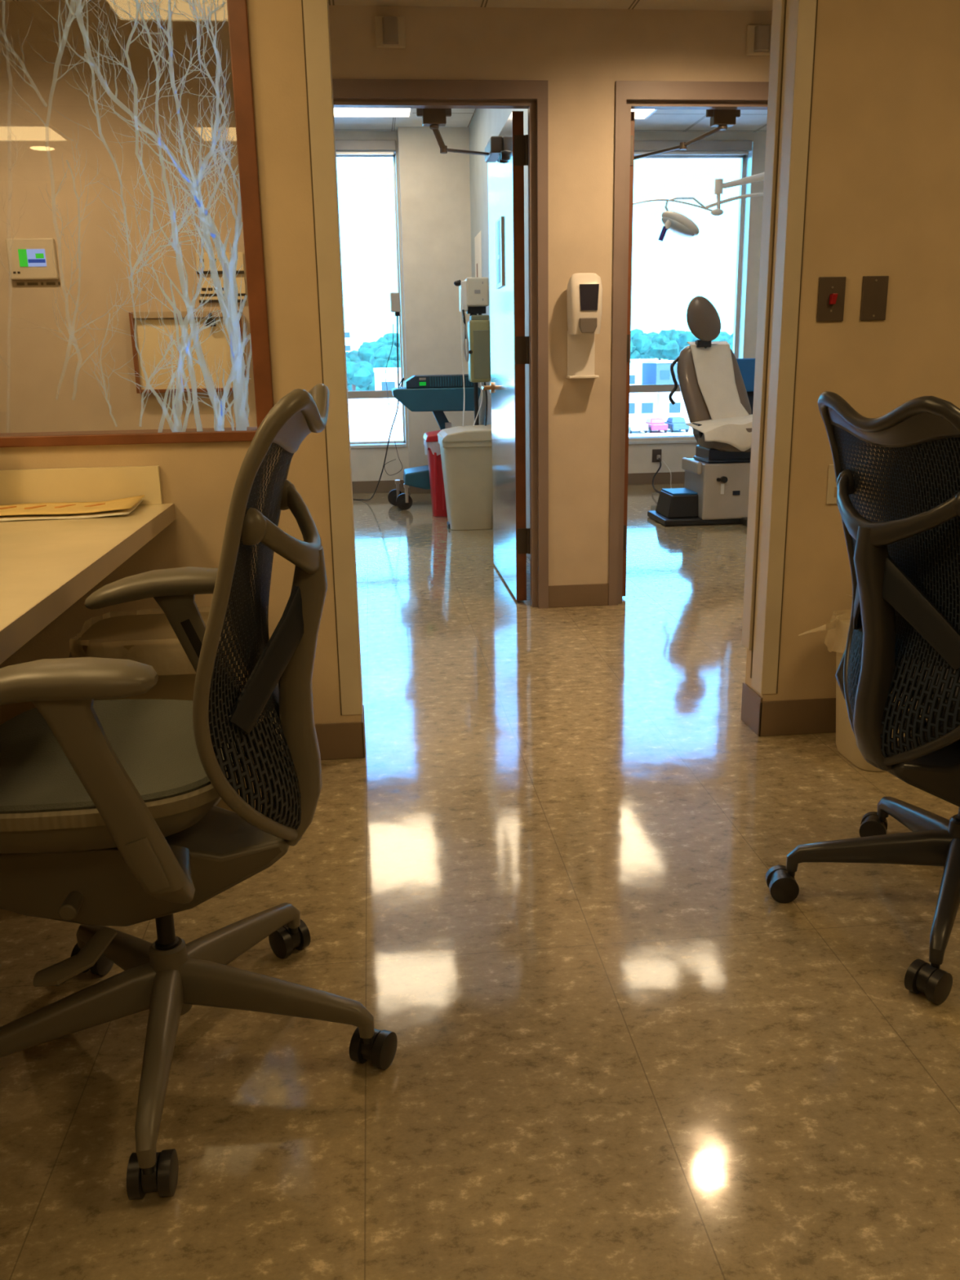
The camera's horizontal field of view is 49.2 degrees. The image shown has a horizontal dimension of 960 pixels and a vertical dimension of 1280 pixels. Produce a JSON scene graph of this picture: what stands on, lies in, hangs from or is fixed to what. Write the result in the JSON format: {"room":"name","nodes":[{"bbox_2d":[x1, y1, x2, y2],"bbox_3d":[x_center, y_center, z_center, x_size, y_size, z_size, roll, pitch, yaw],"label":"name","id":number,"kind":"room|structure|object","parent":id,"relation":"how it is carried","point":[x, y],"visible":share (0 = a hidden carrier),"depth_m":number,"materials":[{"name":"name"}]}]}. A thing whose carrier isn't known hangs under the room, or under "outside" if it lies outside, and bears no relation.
{"room":"clinic workstation area","nodes":[
{"label":"clinic workstation area","id":0,"kind":"room"},
{"bbox_2d":[0,0,772,585],"bbox_3d":[0.103,-1.374,4.654,7.400,2.515,0.120,-3,15,-5],"label":"wall","id":1,"kind":"structure","parent":0,"point":[63,353],"depth_m":4.36,"materials":[{"name":"paint"}]},
{"bbox_2d":[5,238,58,279],"bbox_3d":[-1.841,-1.566,4.316,0.190,0.160,0.032,-3,15,-5],"label":"control panel","id":2,"kind":"object","parent":1,"relation":"attached to","point":[28,259],"visible":1,"depth_m":4.30,"materials":[{"name":"beige plastic"}]},
{"bbox_2d":[15,280,60,286],"bbox_3d":[-1.834,-1.479,4.357,0.179,0.019,0.003,-3,15,-5],"label":"label strip","id":3,"kind":"object","parent":1,"relation":"attached to","point":[55,282],"visible":1,"depth_m":4.36,"materials":[{"name":"beige plastic"}]},
{"bbox_2d":[128,311,245,393],"bbox_3d":[-1.236,-1.221,4.455,0.455,0.330,0.065,-3,15,-5],"label":"board","id":4,"kind":"object","parent":1,"relation":"attached to","point":[217,343],"visible":0.52,"depth_m":4.45,"materials":[{"name":"brown wood"}]},
{"bbox_2d":[195,252,244,274],"bbox_3d":[-1.091,-1.580,4.402,0.195,0.085,0.012,-3,15,-5],"label":"room sign","id":5,"kind":"object","parent":1,"relation":"attached to","point":[240,255],"visible":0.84,"depth_m":4.40,"materials":[{"name":"beige laminate"}]},
{"bbox_2d":[196,258,244,274],"bbox_3d":[-1.090,-1.567,4.400,0.195,0.060,0.002,-3,15,-5],"label":"print","id":6,"kind":"object","parent":5,"relation":"attached to","point":[206,261],"depth_m":4.40},
{"bbox_2d":[197,277,246,302],"bbox_3d":[-1.089,-1.476,4.430,0.195,0.100,0.012,-3,15,-5],"label":"room sign","id":7,"kind":"object","parent":1,"relation":"attached to","point":[214,299],"visible":0.55,"depth_m":4.42,"materials":[{"name":"beige laminate"}]},
{"bbox_2d":[199,287,246,302],"bbox_3d":[-1.088,-1.456,4.430,0.195,0.060,0.002,-3,15,-5],"label":"print","id":8,"kind":"object","parent":7,"relation":"attached to","point":[214,299],"depth_m":4.43},
{"bbox_2d":[374,15,405,48],"bbox_3d":[-0.361,-2.453,4.229,0.120,0.115,0.059,-3,15,-5],"label":"fire alarm strobe","id":9,"kind":"object","parent":1,"relation":"attached to","point":[389,30],"visible":1,"depth_m":4.22,"materials":[{"name":"beige plastic"}]},
{"bbox_2d":[332,79,548,608],"bbox_3d":[-0.345,-1.224,4.646,1.285,2.245,0.144,-3,15,-5],"label":"trim","id":10,"kind":"structure","parent":1,"relation":"attached to","point":[531,95],"depth_m":4.48,"materials":[{"name":"brown metal"}]},
{"bbox_2d":[416,108,529,600],"bbox_3d":[-0.060,-1.353,5.197,0.475,2.173,0.983,-3,15,-5],"label":"door","id":11,"kind":"structure","parent":1,"relation":"in","point":[506,154],"depth_m":4.93,"materials":[{"name":"laminate"}]},
{"bbox_2d":[495,216,503,288],"bbox_3d":[0.093,-1.869,5.078,0.010,0.310,0.240,-3,15,-5],"label":"door sign","id":12,"kind":"object","parent":11,"relation":"attached to","point":[499,224],"visible":1,"depth_m":5.03,"materials":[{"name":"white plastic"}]},
{"bbox_2d":[351,471,684,559],"bbox_3d":[0.534,-0.835,7.260,5.700,0.105,4.525,-3,15,-5],"label":"baseboard","id":13,"kind":"structure","parent":1,"relation":"attached to","point":[642,478],"depth_m":9.34,"materials":[{"name":"brown plastic"}]},
{"bbox_2d":[548,583,608,608],"bbox_3d":[0.131,-0.194,4.905,7.400,0.105,0.008,-3,15,-5],"label":"baseboard","id":14,"kind":"structure","parent":1,"relation":"attached to","point":[593,594],"depth_m":4.93,"materials":[{"name":"brown plastic"}]},
{"bbox_2d":[566,272,602,378],"bbox_3d":[0.454,-1.364,4.565,0.144,0.439,0.126,-3,15,-5],"label":"dispenser","id":15,"kind":"object","parent":1,"relation":"attached to","point":[584,290],"visible":1,"depth_m":4.51,"materials":[{"name":"white plastic"}]},
{"bbox_2d":[566,330,599,378],"bbox_3d":[0.452,-1.256,4.615,0.132,0.205,0.084,-3,15,-5],"label":"drip tray","id":16,"kind":"object","parent":15,"relation":"on","point":[580,346],"depth_m":4.65,"materials":[{"name":"white plastic"}]},
{"bbox_2d":[622,109,740,596],"bbox_3d":[0.844,-1.407,5.336,0.545,2.173,1.093,-3,15,-5],"label":"door","id":17,"kind":"structure","parent":1,"relation":"in","point":[722,119],"depth_m":4.72,"materials":[{"name":"laminate"}]},
{"bbox_2d":[608,80,768,605],"bbox_3d":[1.216,-1.292,4.794,1.278,2.245,0.144,-3,15,-5],"label":"trim","id":18,"kind":"structure","parent":1,"relation":"attached to","point":[629,95],"depth_m":4.52,"materials":[{"name":"beige wood"}]},
{"bbox_2d":[746,24,771,55],"bbox_3d":[1.176,-2.506,4.378,0.120,0.115,0.059,-3,15,-5],"label":"fire alarm strobe","id":19,"kind":"object","parent":1,"relation":"attached to","point":[758,36],"visible":0.73,"depth_m":4.37,"materials":[{"name":"beige plastic"}]},
{"bbox_2d":[0,0,773,11],"bbox_3d":[0.491,-1.586,0.454,7.600,0.060,7.985,-3,15,-5],"label":"ceiling","id":20,"kind":"structure","parent":0,"point":[705,5],"depth_m":4.23,"materials":[{"name":"tile"}]},
{"bbox_2d":[397,127,474,468],"bbox_3d":[-0.357,-2.737,8.928,0.572,2.945,0.160,-3,15,-5],"label":"wall pier","id":21,"kind":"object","parent":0,"point":[434,186],"visible":0.57,"depth_m":8.72,"materials":[{"name":"paint"}]},
{"bbox_2d":[0,483,959,1279],"bbox_3d":[0.289,0.287,3.458,7.600,0.080,12.840,-3,15,-5],"label":"floor","id":22,"kind":"structure","parent":0,"point":[550,849],"depth_m":1.90,"materials":[{"name":"tile"}]},
{"bbox_2d":[0,465,175,664],"bbox_3d":[-1.372,0.310,1.648,1.354,0.874,2.599,-3,15,-5],"label":"desk","id":23,"kind":"object","parent":22,"relation":"on","point":[46,566],"visible":1,"depth_m":2.33,"materials":[{"name":"beige laminate"}]},
{"bbox_2d":[0,500,142,521],"bbox_3d":[-1.075,-0.334,2.710,0.360,0.012,0.235,-3,15,-8],"label":"folder","id":24,"kind":"object","parent":23,"relation":"on","point":[120,512],"visible":0.39,"depth_m":2.63,"materials":[{"name":"paper"}]},
{"bbox_2d":[0,494,144,515],"bbox_3d":[-1.091,-0.347,2.713,0.406,0.017,0.217,-3,15,-5],"label":"envelope","id":25,"kind":"object","parent":24,"relation":"on","point":[58,508],"visible":1,"depth_m":2.70,"materials":[{"name":"paper"}]},
{"bbox_2d":[0,502,173,630],"bbox_3d":[-1.379,0.001,1.567,1.352,0.029,2.594,-3,15,-5],"label":"countertop","id":26,"kind":"structure","parent":23,"relation":"on","point":[37,557],"depth_m":2.18,"materials":[{"name":"beige laminate"}]},
{"bbox_2d":[76,611,258,812],"bbox_3d":[-0.785,0.204,2.695,0.508,0.510,0.361,-3,15,-5],"label":"waste bin","id":27,"kind":"object","parent":22,"relation":"on","point":[150,639],"visible":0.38,"depth_m":2.52,"materials":[{"name":"beige plastic"}]},
{"bbox_2d":[0,383,397,1199],"bbox_3d":[-0.516,0.175,1.655,0.732,1.100,0.691,-2,15,-3],"label":"office chair","id":28,"kind":"object","parent":22,"relation":"on","point":[110,815],"visible":1,"depth_m":1.59,"materials":[{"name":"grey plastic"}]},
{"bbox_2d":[387,386,480,510],"bbox_3d":[-0.373,-1.515,8.270,0.732,0.923,0.450,-3,15,-5],"label":"equipment cart","id":29,"kind":"object","parent":22,"relation":"on","point":[437,401],"visible":0.54,"depth_m":7.98,"materials":[{"name":"blue plastic"}]},
{"bbox_2d":[352,377,404,500],"bbox_3d":[-0.876,-1.588,8.432,0.204,1.007,1.116,-11,18,-32],"label":"power cord","id":30,"kind":"object","parent":29,"relation":"hanging from","point":[402,379],"visible":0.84,"depth_m":8.05,"materials":[{"name":"black plastic"}]},
{"bbox_2d":[390,292,400,387],"bbox_3d":[-0.639,-2.302,8.078,0.075,0.704,0.080,-3,15,-5],"label":"stand","id":31,"kind":"object","parent":29,"relation":"on","point":[394,296],"visible":0.99,"depth_m":7.98,"materials":[{"name":"grey metal"}]},
{"bbox_2d":[384,324,402,475],"bbox_3d":[-0.724,-1.931,8.627,0.159,1.244,0.885,-3,15,-5],"label":"cord","id":32,"kind":"object","parent":31,"relation":"hanging from","point":[393,324],"visible":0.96,"depth_m":8.71,"materials":[{"name":"black plastic"}]},
{"bbox_2d":[391,386,480,411],"bbox_3d":[-0.348,-1.878,8.176,0.668,0.175,0.450,-3,15,-5],"label":"tray","id":33,"kind":"object","parent":29,"relation":"on","point":[426,399],"depth_m":7.96,"materials":[{"name":"blue plastic"}]},
{"bbox_2d":[404,373,473,388],"bbox_3d":[-0.312,-2.006,8.131,0.534,0.092,0.378,-3,15,-5],"label":"medical device","id":34,"kind":"object","parent":29,"relation":"on","point":[419,381],"visible":0.88,"depth_m":7.95,"materials":[{"name":"blue plastic"}]},
{"bbox_2d":[419,382,426,386],"bbox_3d":[-0.434,-1.939,7.944,0.050,0.027,0.009,-3,15,-5],"label":"light","id":35,"kind":"object","parent":34,"relation":"attached to","point":[421,384],"depth_m":7.94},
{"bbox_2d":[423,430,447,516],"bbox_3d":[-0.217,-1.263,7.880,0.391,0.633,0.400,-3,15,-5],"label":"waste bin","id":36,"kind":"object","parent":22,"relation":"on","point":[432,446],"visible":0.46,"depth_m":7.73,"materials":[{"name":"red plastic"}]},
{"bbox_2d":[437,424,493,529],"bbox_3d":[-0.073,-1.134,7.305,0.406,0.678,0.540,-3,15,-5],"label":"waste bin","id":37,"kind":"object","parent":22,"relation":"on","point":[466,451],"visible":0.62,"depth_m":7.09,"materials":[{"name":"beige plastic"}]},
{"bbox_2d":[453,277,488,425],"bbox_3d":[-0.035,-1.722,7.543,0.240,1.658,0.302,1,15,6],"label":"patient monitor","id":38,"kind":"object","parent":22,"relation":"on","point":[475,291],"visible":0.63,"depth_m":7.23,"materials":[{"name":"beige plastic"}]},
{"bbox_2d":[460,288,465,426],"bbox_3d":[-0.122,-1.853,7.346,0.019,1.153,0.112,-3,15,-5],"label":"tube","id":39,"kind":"object","parent":38,"relation":"hanging from","point":[460,289],"visible":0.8,"depth_m":7.26,"materials":[{"name":"plastic"}]},
{"bbox_2d":[462,309,466,338],"bbox_3d":[-0.110,-2.181,7.251,0.022,0.196,0.057,-6,16,-19],"label":"tube","id":40,"kind":"object","parent":38,"relation":"hanging from","point":[463,310],"visible":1,"depth_m":7.23,"materials":[{"name":"plastic"}]},
{"bbox_2d":[458,277,488,311],"bbox_3d":[-0.044,-2.409,7.327,0.190,0.220,0.230,-3,15,-5],"label":"monitor","id":41,"kind":"object","parent":38,"relation":"on","point":[475,291],"depth_m":7.22,"materials":[{"name":"white plastic"}]},
{"bbox_2d":[474,289,479,293],"bbox_3d":[-0.018,-2.394,7.213,0.040,0.024,0.004,-3,15,-5],"label":"vent","id":42,"kind":"object","parent":38,"relation":"attached to","point":[476,291],"depth_m":7.21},
{"bbox_2d":[467,315,490,382],"bbox_3d":[-0.011,-2.033,7.335,0.156,0.450,0.176,-3,15,-5],"label":"canister","id":43,"kind":"object","parent":38,"relation":"attached to","point":[478,326],"visible":0.98,"depth_m":7.26,"materials":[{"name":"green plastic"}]},
{"bbox_2d":[462,322,468,361],"bbox_3d":[-0.099,-2.059,7.248,0.040,0.267,0.063,-3,15,-5],"label":"tube","id":44,"kind":"object","parent":43,"relation":"hanging from","point":[466,357],"visible":1,"depth_m":7.23,"materials":[{"name":"grey plastic"}]},
{"bbox_2d":[472,382,482,426],"bbox_3d":[-0.042,-1.562,7.365,0.126,0.477,0.040,-3,15,-5],"label":"cord","id":45,"kind":"object","parent":43,"relation":"hanging from","point":[480,382],"visible":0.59,"depth_m":7.33,"materials":[{"name":"white plastic"}]},
{"bbox_2d":[484,382,487,426],"bbox_3d":[0.038,-1.591,7.372,0.022,0.427,0.039,-10,17,-29],"label":"cord","id":46,"kind":"object","parent":43,"relation":"hanging from","point":[486,415],"visible":0.72,"depth_m":7.34,"materials":[{"name":"black plastic"}]},
{"bbox_2d":[652,457,661,493],"bbox_3d":[1.529,-1.279,8.588,0.120,0.243,1.897,0,15,4],"label":"cord","id":47,"kind":"object","parent":22,"relation":"on","point":[659,468],"visible":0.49,"depth_m":9.27,"materials":[{"name":"black plastic"}]},
{"bbox_2d":[647,295,752,526],"bbox_3d":[1.728,-1.590,7.242,0.999,1.524,0.744,-3,15,-5],"label":"chair","id":48,"kind":"object","parent":22,"relation":"on","point":[715,491],"visible":0.8,"depth_m":7.26,"materials":[{"name":"white leather"}]},
{"bbox_2d":[697,427,751,452],"bbox_3d":[1.875,-1.407,7.273,0.718,0.155,0.498,-3,15,-5],"label":"seat cushion","id":49,"kind":"object","parent":48,"relation":"on","point":[718,438],"depth_m":7.01,"materials":[{"name":"beige fabric"}]},
{"bbox_2d":[736,358,755,413],"bbox_3d":[2.066,-1.615,8.138,0.420,1.097,0.350,-3,15,-5],"label":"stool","id":50,"kind":"object","parent":22,"relation":"on","point":[747,366],"visible":0.04,"depth_m":7.85,"materials":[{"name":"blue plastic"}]},
{"bbox_2d":[764,391,959,1004],"bbox_3d":[0.992,0.051,2.085,0.710,1.062,0.734,-5,16,-14],"label":"office chair","id":51,"kind":"object","parent":22,"relation":"on","point":[903,640],"visible":1,"depth_m":1.95,"materials":[{"name":"plastic"}]},
{"bbox_2d":[834,613,927,771],"bbox_3d":[1.141,0.109,2.979,0.451,0.478,0.305,-3,15,-5],"label":"waste bin","id":52,"kind":"object","parent":22,"relation":"on","point":[846,743],"visible":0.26,"depth_m":3.00,"materials":[{"name":"beige plastic"}]},
{"bbox_2d":[0,0,959,724],"bbox_3d":[0.286,-0.914,2.929,7.400,2.515,0.150,-3,15,-5],"label":"wall","id":53,"kind":"structure","parent":0,"point":[883,190],"depth_m":2.87,"materials":[{"name":"paint"}]},
{"bbox_2d":[0,465,163,505],"bbox_3d":[-1.525,-0.392,2.786,1.324,0.103,0.018,-3,15,-5],"label":"backsplash","id":54,"kind":"structure","parent":53,"relation":"attached to","point":[93,484],"depth_m":2.82,"materials":[{"name":"beige laminate"}]},
{"bbox_2d":[0,0,273,447],"bbox_3d":[-1.341,-1.206,2.676,1.540,1.402,0.174,-3,15,-5],"label":"window","id":55,"kind":"structure","parent":53,"relation":"in","point":[248,192],"depth_m":2.72,"materials":[{"name":"brown wood"}]},
{"bbox_2d":[301,0,362,715],"bbox_3d":[-0.402,-0.845,2.872,0.060,2.165,0.153,-3,15,-5],"label":"trim","id":56,"kind":"structure","parent":53,"relation":"attached to","point":[316,12],"depth_m":2.81,"materials":[{"name":"beige paint"}]},
{"bbox_2d":[315,705,365,759],"bbox_3d":[-1.861,0.341,3.035,3.039,0.112,0.164,-3,15,-5],"label":"baseboard","id":57,"kind":"structure","parent":53,"relation":"attached to","point":[342,740],"depth_m":3.09,"materials":[{"name":"brown plastic"}]},
{"bbox_2d":[741,0,785,649],"bbox_3d":[0.820,-0.968,3.025,0.015,2.050,0.070,-3,15,-5],"label":"trim","id":58,"kind":"structure","parent":53,"relation":"attached to","point":[778,6],"depth_m":3.02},
{"bbox_2d":[751,0,816,694],"bbox_3d":[0.857,-0.891,2.960,0.048,2.165,0.088,-3,15,-5],"label":"trim","id":59,"kind":"structure","parent":53,"relation":"attached to","point":[800,21],"depth_m":2.94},
{"bbox_2d":[740,682,835,736],"bbox_3d":[2.418,0.148,3.438,3.157,0.125,0.164,-3,15,-5],"label":"baseboard","id":60,"kind":"structure","parent":53,"relation":"attached to","point":[811,716],"depth_m":3.23,"materials":[{"name":"brown plastic"}]},
{"bbox_2d":[816,276,845,321],"bbox_3d":[0.975,-0.943,2.902,0.076,0.118,0.025,-3,15,-5],"label":"switch plate","id":61,"kind":"object","parent":53,"relation":"attached to","point":[831,292],"visible":1,"depth_m":2.91,"materials":[{"name":"brown metal"}]},
{"bbox_2d":[826,464,853,504],"bbox_3d":[1.047,-0.453,3.050,0.075,0.115,0.009,-3,15,-5],"label":"wall outlet","id":62,"kind":"object","parent":53,"relation":"attached to","point":[832,490],"visible":0.34,"depth_m":3.05,"materials":[{"name":"beige plastic"}]},
{"bbox_2d":[834,476,837,497],"bbox_3d":[1.047,-0.452,3.046,0.035,0.075,0.002,-3,15,-5],"label":"socket","id":63,"kind":"object","parent":62,"relation":"attached to","point":[835,484],"depth_m":3.05,"materials":[{"name":"beige plastic"}]},
{"bbox_2d":[859,275,888,320],"bbox_3d":[1.098,-0.952,2.922,0.073,0.118,0.008,-3,15,-5],"label":"blank plate","id":64,"kind":"object","parent":53,"relation":"attached to","point":[874,288],"visible":1,"depth_m":2.92,"materials":[{"name":"brown metal"}]},
{"bbox_2d":[468,108,529,528],"bbox_3d":[0.205,-2.193,6.863,0.110,2.945,4.525,-3,15,-5],"label":"wall","id":65,"kind":"structure","parent":0,"point":[486,123],"depth_m":7.57,"materials":[{"name":"grey paint"}]},
{"bbox_2d":[474,231,481,277],"bbox_3d":[-0.015,-2.989,8.211,0.004,0.350,0.480,-3,15,-5],"label":"poster","id":66,"kind":"object","parent":65,"relation":"attached to","point":[477,239],"visible":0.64,"depth_m":8.17,"materials":[{"name":"white paper"}]},
{"bbox_2d":[334,131,766,481],"bbox_3d":[0.267,-2.814,9.172,5.900,2.945,0.220,-3,15,-5],"label":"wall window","id":67,"kind":"structure","parent":65,"relation":"in","point":[366,464],"depth_m":9.24,"materials":[{"name":"paint"}]},
{"bbox_2d":[335,139,395,155],"bbox_3d":[-1.559,-4.001,8.529,1.750,0.105,0.085,-3,15,-5],"label":"roller blind","id":68,"kind":"object","parent":67,"relation":"attached to","point":[343,147],"visible":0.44,"depth_m":8.55,"materials":[{"name":"fabric"}]},
{"bbox_2d":[336,151,406,448],"bbox_3d":[-1.550,-2.853,8.957,1.750,2.405,0.222,-3,15,-5],"label":"window","id":69,"kind":"structure","parent":67,"relation":"attached to","point":[369,393],"depth_m":9.21,"materials":[{"name":"metal"}]},
{"bbox_2d":[652,448,662,462],"bbox_3d":[1.602,-1.664,9.482,0.085,0.115,0.044,-3,15,-5],"label":"wall outlet","id":70,"kind":"object","parent":67,"relation":"attached to","point":[656,453],"visible":0.95,"depth_m":9.49,"materials":[{"name":"brown metal"}]},
{"bbox_2d":[628,151,752,444],"bbox_3d":[1.695,-2.980,9.268,1.275,2.435,0.222,-3,15,-5],"label":"window","id":71,"kind":"structure","parent":67,"relation":"attached to","point":[746,160],"depth_m":9.28,"materials":[{"name":"metal"}]},
{"bbox_2d":[634,140,752,155],"bbox_3d":[1.673,-4.142,8.834,1.250,0.105,0.085,-3,15,-5],"label":"roller blind","id":72,"kind":"object","parent":67,"relation":"attached to","point":[641,147],"visible":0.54,"depth_m":8.82,"materials":[{"name":"fabric"}]},
{"bbox_2d":[333,108,767,132],"bbox_3d":[0.571,-3.688,6.612,6.100,0.060,4.795,-3,15,-5],"label":"ceiling","id":73,"kind":"structure","parent":0,"point":[662,120],"depth_m":8.37,"materials":[{"name":"tile"}]},
{"bbox_2d":[333,107,413,117],"bbox_3d":[-0.784,-3.844,7.423,0.650,0.012,1.280,-3,15,-5],"label":"recessed light","id":74,"kind":"object","parent":73,"relation":"in","point":[338,112],"visible":0.24,"depth_m":7.91,"materials":[{"name":"white plastic"}]},
{"bbox_2d":[631,109,657,119],"bbox_3d":[1.038,-3.931,7.624,0.680,0.012,1.300,-3,15,-5],"label":"recessed light","id":75,"kind":"object","parent":73,"relation":"in","point":[639,113],"visible":0.17,"depth_m":8.08,"materials":[{"name":"white plastic"}]},
{"bbox_2d":[632,172,764,241],"bbox_3d":[1.951,-3.274,7.137,1.911,1.062,0.236,-3,15,-5],"label":"light","id":76,"kind":"object","parent":73,"relation":"hanging from","point":[678,224],"visible":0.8,"depth_m":7.14,"materials":[{"name":"white plastic"}]},
{"label":"outside","id":77,"kind":"structure","parent":0,"visible":0},
{"bbox_2d":[628,426,693,436],"bbox_3d":[27.651,-50.047,216.083,420.000,0.200,404.600,-3,15,-5],"label":"ground","id":78,"kind":"structure","parent":77,"point":[655,433],"depth_m":112.27,"materials":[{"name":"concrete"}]},
{"bbox_2d":[344,326,353,352],"bbox_3d":[-32.344,-68.838,259.111,2.365,15.878,20.200,-3,15,-5],"label":"building","id":79,"kind":"structure","parent":78,"relation":"on","point":[348,330],"depth_m":248.35,"materials":[{"name":"white concrete"}]},
{"bbox_2d":[346,350,359,391],"bbox_3d":[-20.072,-38.665,158.160,6.944,9.570,7.081,-3,15,-5],"label":"tree","id":80,"kind":"object","parent":78,"relation":"on","point":[352,356],"visible":0.07,"depth_m":156.46,"materials":[{"name":"green plant"}]},
{"bbox_2d":[346,360,374,391],"bbox_3d":[-14.863,-28.839,124.081,5.184,8.098,4.834,-3,15,-5],"label":"tree","id":81,"kind":"object","parent":78,"relation":"on","point":[360,374],"visible":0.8,"depth_m":121.93,"materials":[{"name":"green plant"}]},
{"bbox_2d":[347,373,374,391],"bbox_3d":[-15.086,-32.937,140.913,5.942,7.283,5.495,-3,15,-5],"label":"building","id":82,"kind":"structure","parent":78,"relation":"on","point":[371,387],"depth_m":138.53,"materials":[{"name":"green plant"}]},
{"bbox_2d":[347,397,403,441],"bbox_3d":[-9.852,-20.576,99.586,5.403,4.677,8.200,-3,15,-5],"label":"building","id":83,"kind":"structure","parent":78,"relation":"on","point":[370,420],"depth_m":95.61,"materials":[{"name":"white concrete"}]},
{"bbox_2d":[357,341,399,362],"bbox_3d":[-14.057,-37.194,150.191,6.580,10.653,5.249,-3,15,-5],"label":"tree","id":84,"kind":"object","parent":78,"relation":"on","point":[366,349],"visible":0.28,"depth_m":147.32,"materials":[{"name":"green plant"}]},
{"bbox_2d":[369,346,400,368],"bbox_3d":[-11.165,-32.105,132.861,5.371,9.717,5.657,-3,15,-5],"label":"tree","id":85,"kind":"object","parent":78,"relation":"on","point":[379,359],"visible":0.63,"depth_m":129.95,"materials":[{"name":"green plant"}]},
{"bbox_2d":[373,367,401,390],"bbox_3d":[-9.847,-25.488,112.842,2.903,7.283,8.200,-3,15,-5],"label":"building","id":86,"kind":"structure","parent":78,"relation":"on","point":[391,375],"depth_m":108.31,"materials":[{"name":"white concrete"}]},
{"bbox_2d":[377,333,399,350],"bbox_3d":[-12.976,-42.626,167.244,7.242,12.253,7.908,-3,15,-5],"label":"tree","id":87,"kind":"object","parent":78,"relation":"on","point":[387,339],"visible":0.22,"depth_m":164.63,"materials":[{"name":"green plant"}]},
{"bbox_2d":[629,364,641,385],"bbox_3d":[20.575,-35.975,150.731,3.136,6.793,8.200,-3,15,-5],"label":"building","id":88,"kind":"structure","parent":78,"relation":"on","point":[635,370],"depth_m":146.39,"materials":[{"name":"white concrete"}]},
{"bbox_2d":[628,417,648,433],"bbox_3d":[16.899,-23.368,114.272,1.900,1.500,4.200,-3,15,-5],"label":"parked car","id":89,"kind":"object","parent":78,"relation":"on","point":[634,424],"visible":0.81,"depth_m":112.85,"materials":[{"name":"white metal"}]},
{"bbox_2d":[630,333,652,359],"bbox_3d":[24.811,-44.605,173.287,6.382,11.604,6.059,-3,15,-5],"label":"tree","id":90,"kind":"object","parent":78,"relation":"on","point":[640,343],"visible":0.44,"depth_m":170.11,"materials":[{"name":"green plant"}]},
{"bbox_2d":[630,358,656,384],"bbox_3d":[25.164,-39.677,162.715,2.091,7.561,8.200,-3,15,-5],"label":"building","id":91,"kind":"structure","parent":78,"relation":"on","point":[633,362],"depth_m":159.65,"materials":[{"name":"white concrete"}]},
{"bbox_2d":[629,391,657,422],"bbox_3d":[18.132,-28.536,128.526,4.613,4.040,10.200,-3,15,-5],"label":"building","id":92,"kind":"structure","parent":78,"relation":"on","point":[642,405],"depth_m":123.64,"materials":[{"name":"white concrete"}]},
{"bbox_2d":[630,328,657,358],"bbox_3d":[32.769,-54.916,208.165,8.082,13.131,8.081,-3,15,-5],"label":"tree","id":93,"kind":"object","parent":78,"relation":"on","point":[633,332],"visible":0.04,"depth_m":206.95,"materials":[{"name":"green plant"}]},
{"bbox_2d":[644,417,667,432],"bbox_3d":[19.084,-23.463,114.479,1.900,1.500,4.200,-3,15,-5],"label":"parked car","id":94,"kind":"object","parent":78,"relation":"on","point":[658,424],"visible":0.85,"depth_m":113.23,"materials":[{"name":"red paint"}]},
{"bbox_2d":[640,329,679,360],"bbox_3d":[32.718,-50.005,191.147,7.472,12.483,6.941,-3,15,-5],"label":"tree","id":95,"kind":"object","parent":78,"relation":"on","point":[664,345],"visible":0.8,"depth_m":188.34,"materials":[{"name":"green plant"}]},
{"bbox_2d":[641,360,679,384],"bbox_3d":[27.101,-37.032,153.222,5.208,7.311,8.200,-3,15,-5],"label":"building","id":96,"kind":"structure","parent":78,"relation":"on","point":[654,372],"depth_m":149.10,"materials":[{"name":"blue glass"}]},
{"bbox_2d":[656,391,689,422],"bbox_3d":[23.276,-29.685,132.928,3.989,3.792,10.200,-3,15,-5],"label":"building","id":97,"kind":"structure","parent":78,"relation":"on","point":[665,409],"depth_m":128.09,"materials":[{"name":"white concrete"}]},
{"bbox_2d":[664,417,689,432],"bbox_3d":[21.423,-23.566,114.700,1.900,1.500,4.200,-3,15,-5],"label":"parked car","id":98,"kind":"object","parent":78,"relation":"on","point":[673,423],"visible":0.84,"depth_m":113.51,"materials":[{"name":"blue metal"}]},
{"bbox_2d":[675,330,684,338],"bbox_3d":[43.577,-62.551,235.623,8.320,13.242,9.051,-3,15,-5],"label":"tree","id":99,"kind":"object","parent":78,"relation":"on","point":[680,332],"visible":0.05,"depth_m":231.60,"materials":[{"name":"green plant"}]},
{"bbox_2d":[676,331,698,353],"bbox_3d":[37.315,-47.557,182.721,5.678,11.965,7.384,-3,15,-5],"label":"tree","id":100,"kind":"object","parent":78,"relation":"on","point":[687,336],"visible":0.19,"depth_m":179.71,"materials":[{"name":"green plant"}]},
{"bbox_2d":[711,333,733,350],"bbox_3d":[46.313,-52.884,201.326,7.577,12.279,8.047,-3,15,-5],"label":"tree","id":101,"kind":"object","parent":78,"relation":"on","point":[720,338],"visible":0.24,"depth_m":198.63,"materials":[{"name":"green plant"}]},
{"bbox_2d":[720,331,731,337],"bbox_3d":[49.988,-60.271,226.890,9.466,13.145,8.209,-3,15,-5],"label":"tree","id":102,"kind":"object","parent":78,"relation":"on","point":[722,333],"visible":0.02,"depth_m":224.20,"materials":[{"name":"green plant"}]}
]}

